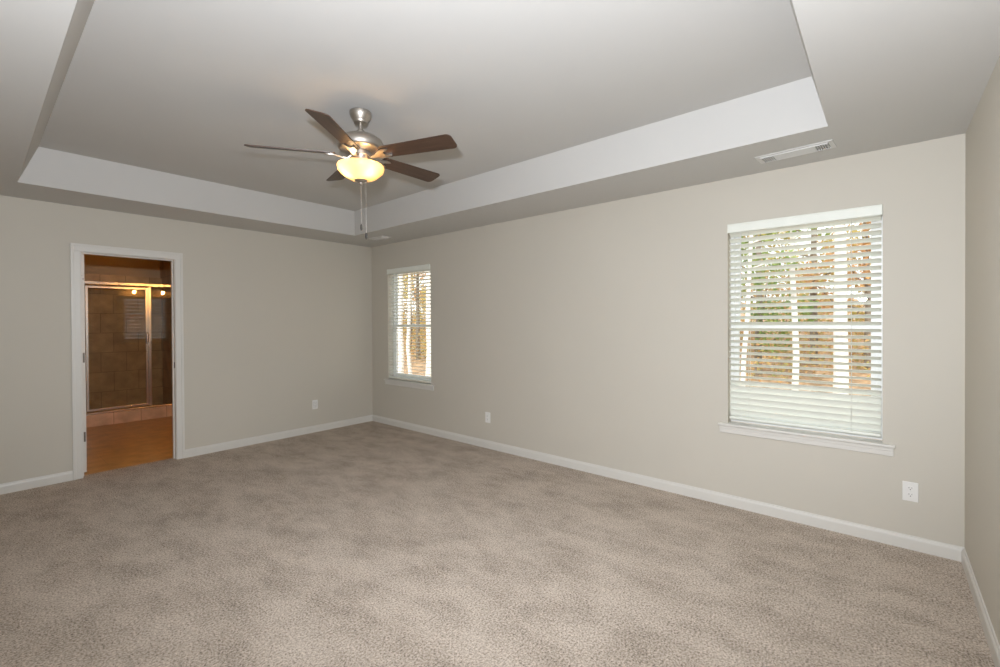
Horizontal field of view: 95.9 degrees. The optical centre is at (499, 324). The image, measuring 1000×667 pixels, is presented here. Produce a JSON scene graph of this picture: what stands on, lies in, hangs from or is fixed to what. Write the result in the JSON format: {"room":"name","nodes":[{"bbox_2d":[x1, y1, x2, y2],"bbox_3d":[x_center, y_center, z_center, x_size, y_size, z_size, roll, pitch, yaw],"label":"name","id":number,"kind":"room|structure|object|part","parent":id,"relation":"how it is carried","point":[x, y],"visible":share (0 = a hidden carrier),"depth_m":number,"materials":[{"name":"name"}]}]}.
{"room":"empty bedroom","nodes":[
{"label":"empty bedroom","id":0,"kind":"room"},
{"bbox_2d":[84,254,159,277],"bbox_3d":[-5.686,0.183,7.418,0.100,2.520,3.690,0,1,40],"label":"wall","id":1,"kind":"structure","parent":0,"point":[93,264],"depth_m":7.06,"materials":[{"name":"beige paint"}]},
{"bbox_2d":[84,274,162,412],"bbox_3d":[-5.915,0.302,7.011,0.080,2.130,1.070,0,1,40],"label":"shower door","id":2,"kind":"structure","parent":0,"point":[116,317],"depth_m":7.00,"materials":[{"name":"clear glass"}]},
{"bbox_2d":[160,260,171,403],"bbox_3d":[-5.194,0.142,7.163,0.980,2.440,0.100,0,1,40],"label":"wall","id":3,"kind":"structure","parent":0,"point":[165,266],"depth_m":7.22,"materials":[{"name":"brown paint"}]},
{"bbox_2d":[0,195,372,483],"bbox_3d":[-3.212,0.189,4.787,0.120,2.520,4.210,0,1,40],"label":"wall","id":4,"kind":"structure","parent":0,"point":[274,325],"depth_m":4.84,"materials":[{"name":"beige paint"}]},
{"bbox_2d":[0,471,72,494],"bbox_3d":[-4.110,1.341,3.629,0.014,0.084,0.979,0,1,40],"label":"baseboard","id":5,"kind":"structure","parent":4,"relation":"attached to","point":[20,485],"depth_m":3.82,"materials":[{"name":"white paint"}]},
{"bbox_2d":[70,243,184,479],"bbox_3d":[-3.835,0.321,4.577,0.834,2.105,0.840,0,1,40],"label":"door frame","id":6,"kind":"structure","parent":4,"relation":"in","point":[77,251],"depth_m":4.16,"materials":[{"name":"white paint"}]},
{"bbox_2d":[185,415,372,457],"bbox_3d":[-2.519,1.318,5.499,0.014,0.084,2.249,0,1,40],"label":"baseboard","id":7,"kind":"structure","parent":4,"relation":"attached to","point":[212,448],"depth_m":5.30,"materials":[{"name":"white paint"}]},
{"bbox_2d":[312,400,317,408],"bbox_3d":[-2.342,1.008,5.710,0.009,0.116,0.072,0,1,40],"label":"wall outlet","id":8,"kind":"object","parent":4,"relation":"attached to","point":[314,402],"visible":1,"depth_m":5.71,"materials":[{"name":"white plastic"}]},
{"bbox_2d":[0,416,994,666],"bbox_3d":[-2.245,1.414,4.071,9.682,0.090,4.350,0,1,40],"label":"floor","id":9,"kind":"structure","parent":0,"point":[371,543],"depth_m":2.50,"materials":[{"name":"beige carpet"}]},
{"bbox_2d":[86,405,171,427],"bbox_3d":[-5.240,1.291,6.448,0.120,0.162,1.070,0,1,40],"label":"shower curb","id":10,"kind":"object","parent":9,"relation":"on","point":[111,418],"visible":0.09,"depth_m":6.35,"materials":[{"name":"beige tile"}]},
{"bbox_2d":[84,281,171,415],"bbox_3d":[-5.224,0.306,6.422,0.080,1.807,1.070,0,1,40],"label":"shower enclosure","id":11,"kind":"object","parent":10,"relation":"on","point":[148,339],"visible":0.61,"depth_m":6.45,"materials":[{"name":"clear glass"}]},
{"bbox_3d":[-5.344,0.317,6.308,0.028,1.705,0.678,0,1,40],"label":"door","id":12,"kind":"part","parent":11,"relation":"part of","materials":[{"name":"clear glass"}]},
{"bbox_3d":[-5.112,0.312,6.581,0.036,1.742,0.034,0,1,40],"label":"post","id":13,"kind":"part","parent":11,"relation":"part of","materials":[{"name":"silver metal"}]},
{"bbox_2d":[0,0,999,246],"bbox_3d":[-0.896,-1.280,2.891,6.102,0.420,4.350,0,1,40],"label":"ceiling","id":14,"kind":"structure","parent":0,"point":[151,108],"depth_m":2.51,"materials":[{"name":"paint"}]},
{"bbox_2d":[244,107,456,238],"bbox_3d":[-0.853,-0.939,2.872,1.254,0.800,1.212,0,1,40],"label":"ceiling fan","id":15,"kind":"object","parent":14,"relation":"hanging from","point":[362,146],"visible":1,"depth_m":2.74,"materials":[{"name":"silver metal"}]},
{"bbox_3d":[-1.259,-1.060,2.723,0.498,0.006,0.128,-1,15,-16],"label":"blade","id":16,"kind":"part","parent":15,"relation":"part of","materials":[{"name":"brown wood"}]},
{"bbox_3d":[-0.888,-1.048,2.436,0.128,0.006,0.498,14,3,1],"label":"blade","id":17,"kind":"part","parent":15,"relation":"part of","materials":[{"name":"brown wood"}]},
{"bbox_3d":[-1.100,-1.076,3.164,0.128,0.006,0.498,-18,11,-33],"label":"blade","id":18,"kind":"part","parent":15,"relation":"part of","materials":[{"name":"brown wood"}]},
{"bbox_3d":[-0.875,-0.955,2.835,0.285,0.094,0.285,0,1,40],"label":"lamp shade","id":19,"kind":"part","parent":15,"relation":"part of","materials":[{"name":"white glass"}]},
{"bbox_3d":[-0.631,-1.079,3.149,0.128,0.006,0.498,-19,-10,37],"label":"blade","id":20,"kind":"part","parent":15,"relation":"part of","materials":[{"name":"brown wood"}]},
{"bbox_3d":[-0.500,-1.067,2.699,0.498,0.006,0.128,0,-14,20],"label":"blade","id":21,"kind":"part","parent":15,"relation":"part of","materials":[{"name":"brown wood"}]},
{"bbox_2d":[368,235,390,239],"bbox_3d":[-1.499,-1.079,5.613,0.300,0.015,0.140,0,1,40],"label":"ceiling vent","id":22,"kind":"object","parent":14,"relation":"in","point":[382,236],"visible":1,"depth_m":5.58,"materials":[{"name":"white metal"}]},
{"bbox_2d":[755,139,836,163],"bbox_3d":[1.845,-1.077,2.825,0.410,0.015,0.155,0,1,44],"label":"ceiling vent","id":23,"kind":"object","parent":14,"relation":"in","point":[824,145],"visible":1,"depth_m":2.80,"materials":[{"name":"white metal"}]},
{"bbox_2d":[371,133,965,546],"bbox_3d":[0.476,0.171,4.505,6.102,2.520,0.140,0,1,40],"label":"wall","id":24,"kind":"structure","parent":0,"point":[597,334],"depth_m":3.62,"materials":[{"name":"beige paint"}]},
{"bbox_2d":[384,269,433,390],"bbox_3d":[-1.152,0.026,5.865,1.000,1.554,0.172,0,1,40],"label":"window","id":25,"kind":"structure","parent":24,"relation":"in","point":[393,381],"depth_m":6.03,"materials":[{"name":"white plastic"}]},
{"bbox_2d":[387,264,430,382],"bbox_3d":[-1.170,-0.018,5.840,0.874,1.463,0.077,0,1,40],"label":"window blind","id":26,"kind":"object","parent":25,"relation":"attached to","point":[426,266],"visible":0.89,"depth_m":5.83,"materials":[{"name":"white plastic"}]},
{"bbox_3d":[-1.160,0.704,5.854,0.860,0.019,0.052,0,1,40],"label":"rail","id":27,"kind":"part","parent":26,"relation":"part of","materials":[{"name":"white plastic"}]},
{"bbox_3d":[-1.166,0.740,5.849,1.000,0.020,0.117,0,1,40],"label":"sill","id":28,"kind":"part","parent":25,"relation":"part of","materials":[{"name":"white paint"}]},
{"bbox_3d":[-1.106,-0.348,5.915,0.824,0.753,0.022,0,1,40],"label":"sash","id":29,"kind":"part","parent":25,"relation":"part of","materials":[{"name":"white plastic"}]},
{"bbox_3d":[-1.118,0.347,5.902,0.824,0.709,0.022,0,1,40],"label":"sash","id":30,"kind":"part","parent":25,"relation":"part of","materials":[{"name":"white plastic"}]},
{"bbox_2d":[485,412,489,422],"bbox_3d":[-0.135,1.014,4.937,0.072,0.116,0.010,0,1,40],"label":"wall outlet","id":31,"kind":"object","parent":24,"relation":"attached to","point":[487,414],"visible":1,"depth_m":4.93,"materials":[{"name":"white plastic"}]},
{"bbox_2d":[372,415,964,561],"bbox_3d":[0.430,1.309,4.457,5.828,0.084,0.014,0,1,40],"label":"baseboard","id":32,"kind":"structure","parent":24,"relation":"attached to","point":[932,547],"depth_m":3.37,"materials":[{"name":"white paint"}]},
{"bbox_2d":[718,215,894,456],"bbox_3d":[2.070,0.029,3.123,1.006,1.554,0.172,0,1,40],"label":"window","id":33,"kind":"structure","parent":24,"relation":"in","point":[832,440],"depth_m":3.01,"materials":[{"name":"white plastic"}]},
{"bbox_2d":[727,204,882,436],"bbox_3d":[2.052,-0.023,3.098,0.880,1.447,0.077,0,1,40],"label":"window blind","id":34,"kind":"object","parent":33,"relation":"attached to","point":[859,411],"visible":1,"depth_m":3.07,"materials":[{"name":"white plastic"}]},
{"bbox_3d":[1.811,-0.003,3.282,0.002,1.387,0.002,0,1,40],"label":"ladder cord","id":35,"kind":"part","parent":34,"relation":"part of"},
{"bbox_3d":[2.063,0.691,3.111,0.866,0.019,0.052,0,1,40],"label":"rail","id":36,"kind":"part","parent":34,"relation":"part of","materials":[{"name":"white plastic"}]},
{"bbox_3d":[2.295,-0.003,2.940,0.002,1.387,0.002,0,1,40],"label":"ladder cord","id":37,"kind":"part","parent":34,"relation":"part of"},
{"bbox_3d":[2.104,0.350,3.160,0.830,0.709,0.022,0,1,40],"label":"sash","id":38,"kind":"part","parent":33,"relation":"part of","materials":[{"name":"white plastic"}]},
{"bbox_3d":[2.057,0.743,3.107,1.006,0.020,0.117,0,1,40],"label":"sill","id":39,"kind":"part","parent":33,"relation":"part of","materials":[{"name":"white paint"}]},
{"bbox_3d":[2.116,-0.345,3.173,0.830,0.753,0.022,0,1,40],"label":"sash","id":40,"kind":"part","parent":33,"relation":"part of","materials":[{"name":"white plastic"}]},
{"bbox_2d":[902,481,917,502],"bbox_3d":[2.474,1.005,2.717,0.072,0.116,0.010,0,1,40],"label":"wall outlet","id":41,"kind":"object","parent":24,"relation":"attached to","point":[909,489],"visible":1,"depth_m":2.72,"materials":[{"name":"white plastic"}]},
{"bbox_2d":[907,486,913,490],"bbox_3d":[2.472,0.986,2.715,0.034,0.028,0.004,0,1,40],"label":"receptacle","id":42,"kind":"object","parent":41,"relation":"attached to","point":[909,488],"depth_m":2.71,"materials":[{"name":"white plastic"}]},
{"bbox_2d":[965,56,999,644],"bbox_3d":[1.336,0.193,0.917,0.140,2.520,4.210,0,1,40],"label":"wall","id":43,"kind":"structure","parent":0,"point":[982,138],"depth_m":2.09,"materials":[{"name":"beige paint"}]},
{"bbox_2d":[961,548,999,666],"bbox_3d":[1.325,1.330,1.024,0.014,0.084,4.056,0,1,40],"label":"baseboard","id":44,"kind":"structure","parent":43,"relation":"attached to","point":[994,647],"depth_m":2.04,"materials":[{"name":"white paint"}]},
{"label":"outside","id":45,"kind":"structure","parent":0,"visible":0},
{"bbox_2d":[403,299,877,439],"bbox_3d":[12.186,-0.405,34.361,75.000,4.483,60.000,0,1,40],"label":"ground","id":46,"kind":"structure","parent":45,"point":[419,369],"depth_m":13.49,"materials":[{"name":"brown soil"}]},
{"bbox_2d":[398,274,403,372],"bbox_3d":[-2.972,-2.265,14.094,2.031,8.382,2.361,0,1,40],"label":"tree","id":47,"kind":"object","parent":46,"relation":"on","point":[400,334],"visible":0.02,"depth_m":13.94,"materials":[{"name":"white plant"}]},
{"bbox_2d":[406,273,411,373],"bbox_3d":[-3.034,-2.624,15.856,2.422,8.899,1.972,0,1,40],"label":"tree","id":48,"kind":"object","parent":46,"relation":"on","point":[409,296],"visible":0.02,"depth_m":15.57,"materials":[{"name":"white plant"}]},
{"bbox_2d":[398,272,426,358],"bbox_3d":[-3.565,-2.487,19.796,3.782,8.148,4.757,-1,1,-37],"label":"tree","id":49,"kind":"object","parent":46,"relation":"on","point":[417,285],"visible":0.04,"depth_m":19.60,"materials":[{"name":"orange plant"}]},
{"bbox_2d":[403,272,425,350],"bbox_3d":[-4.495,-3.519,23.355,3.993,9.875,4.307,0,1,40],"label":"tree","id":50,"kind":"object","parent":46,"relation":"on","point":[419,272],"visible":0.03,"depth_m":23.20,"materials":[{"name":"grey plant"}]},
{"bbox_2d":[425,271,430,382],"bbox_3d":[-2.131,-2.581,13.880,2.043,8.929,2.230,0,1,40],"label":"tree","id":51,"kind":"object","parent":46,"relation":"on","point":[428,364],"visible":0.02,"depth_m":13.96,"materials":[{"name":"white plant"}]},
{"bbox_2d":[398,224,870,354],"bbox_3d":[0.139,-4.369,30.174,58.429,12.629,11.860,0,1,40],"label":"woodland","id":52,"kind":"object","parent":46,"relation":"on","point":[782,276],"visible":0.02,"depth_m":18.48,"materials":[{"name":"green plant"}]},
{"bbox_2d":[403,321,870,387],"bbox_3d":[-2.553,0.818,21.466,46.224,1.996,9.588,0,1,40],"label":"undergrowth","id":53,"kind":"object","parent":46,"relation":"on","point":[422,338],"visible":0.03,"depth_m":11.92,"materials":[{"name":"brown plant"}]},
{"bbox_2d":[758,231,799,389],"bbox_3d":[6.445,-2.629,10.088,1.840,8.615,2.327,0,1,40],"label":"tree","id":54,"kind":"object","parent":46,"relation":"on","point":[791,269],"visible":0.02,"depth_m":9.80,"materials":[{"name":"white plant"}]},
{"bbox_2d":[741,232,820,374],"bbox_3d":[6.948,-2.649,12.318,2.712,8.243,4.067,0,0,17],"label":"tree","id":55,"kind":"object","parent":46,"relation":"on","point":[757,247],"visible":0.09,"depth_m":11.61,"materials":[{"name":"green plant"}]},
{"bbox_2d":[740,227,830,385],"bbox_3d":[5.370,-2.516,9.736,2.413,8.554,2.798,0,0,-6],"label":"tree","id":56,"kind":"object","parent":46,"relation":"on","point":[782,251],"visible":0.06,"depth_m":9.44,"materials":[{"name":"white plant"}]},
{"bbox_2d":[753,225,870,364],"bbox_3d":[9.369,-3.294,13.315,3.416,9.185,3.961,-1,0,-26],"label":"tree","id":57,"kind":"object","parent":46,"relation":"on","point":[852,231],"visible":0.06,"depth_m":13.24,"materials":[{"name":"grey plant"}]},
{"bbox_2d":[785,222,870,369],"bbox_3d":[9.779,-2.851,11.511,3.419,8.475,3.523,0,0,2],"label":"tree","id":58,"kind":"object","parent":46,"relation":"on","point":[862,230],"visible":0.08,"depth_m":11.71,"materials":[{"name":"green plant"}]},
{"bbox_2d":[833,223,855,400],"bbox_3d":[6.210,-2.456,8.067,2.024,8.529,2.372,0,0,24],"label":"tree","id":59,"kind":"object","parent":46,"relation":"on","point":[842,380],"visible":0.02,"depth_m":8.05,"materials":[{"name":"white plant"}]}
]}

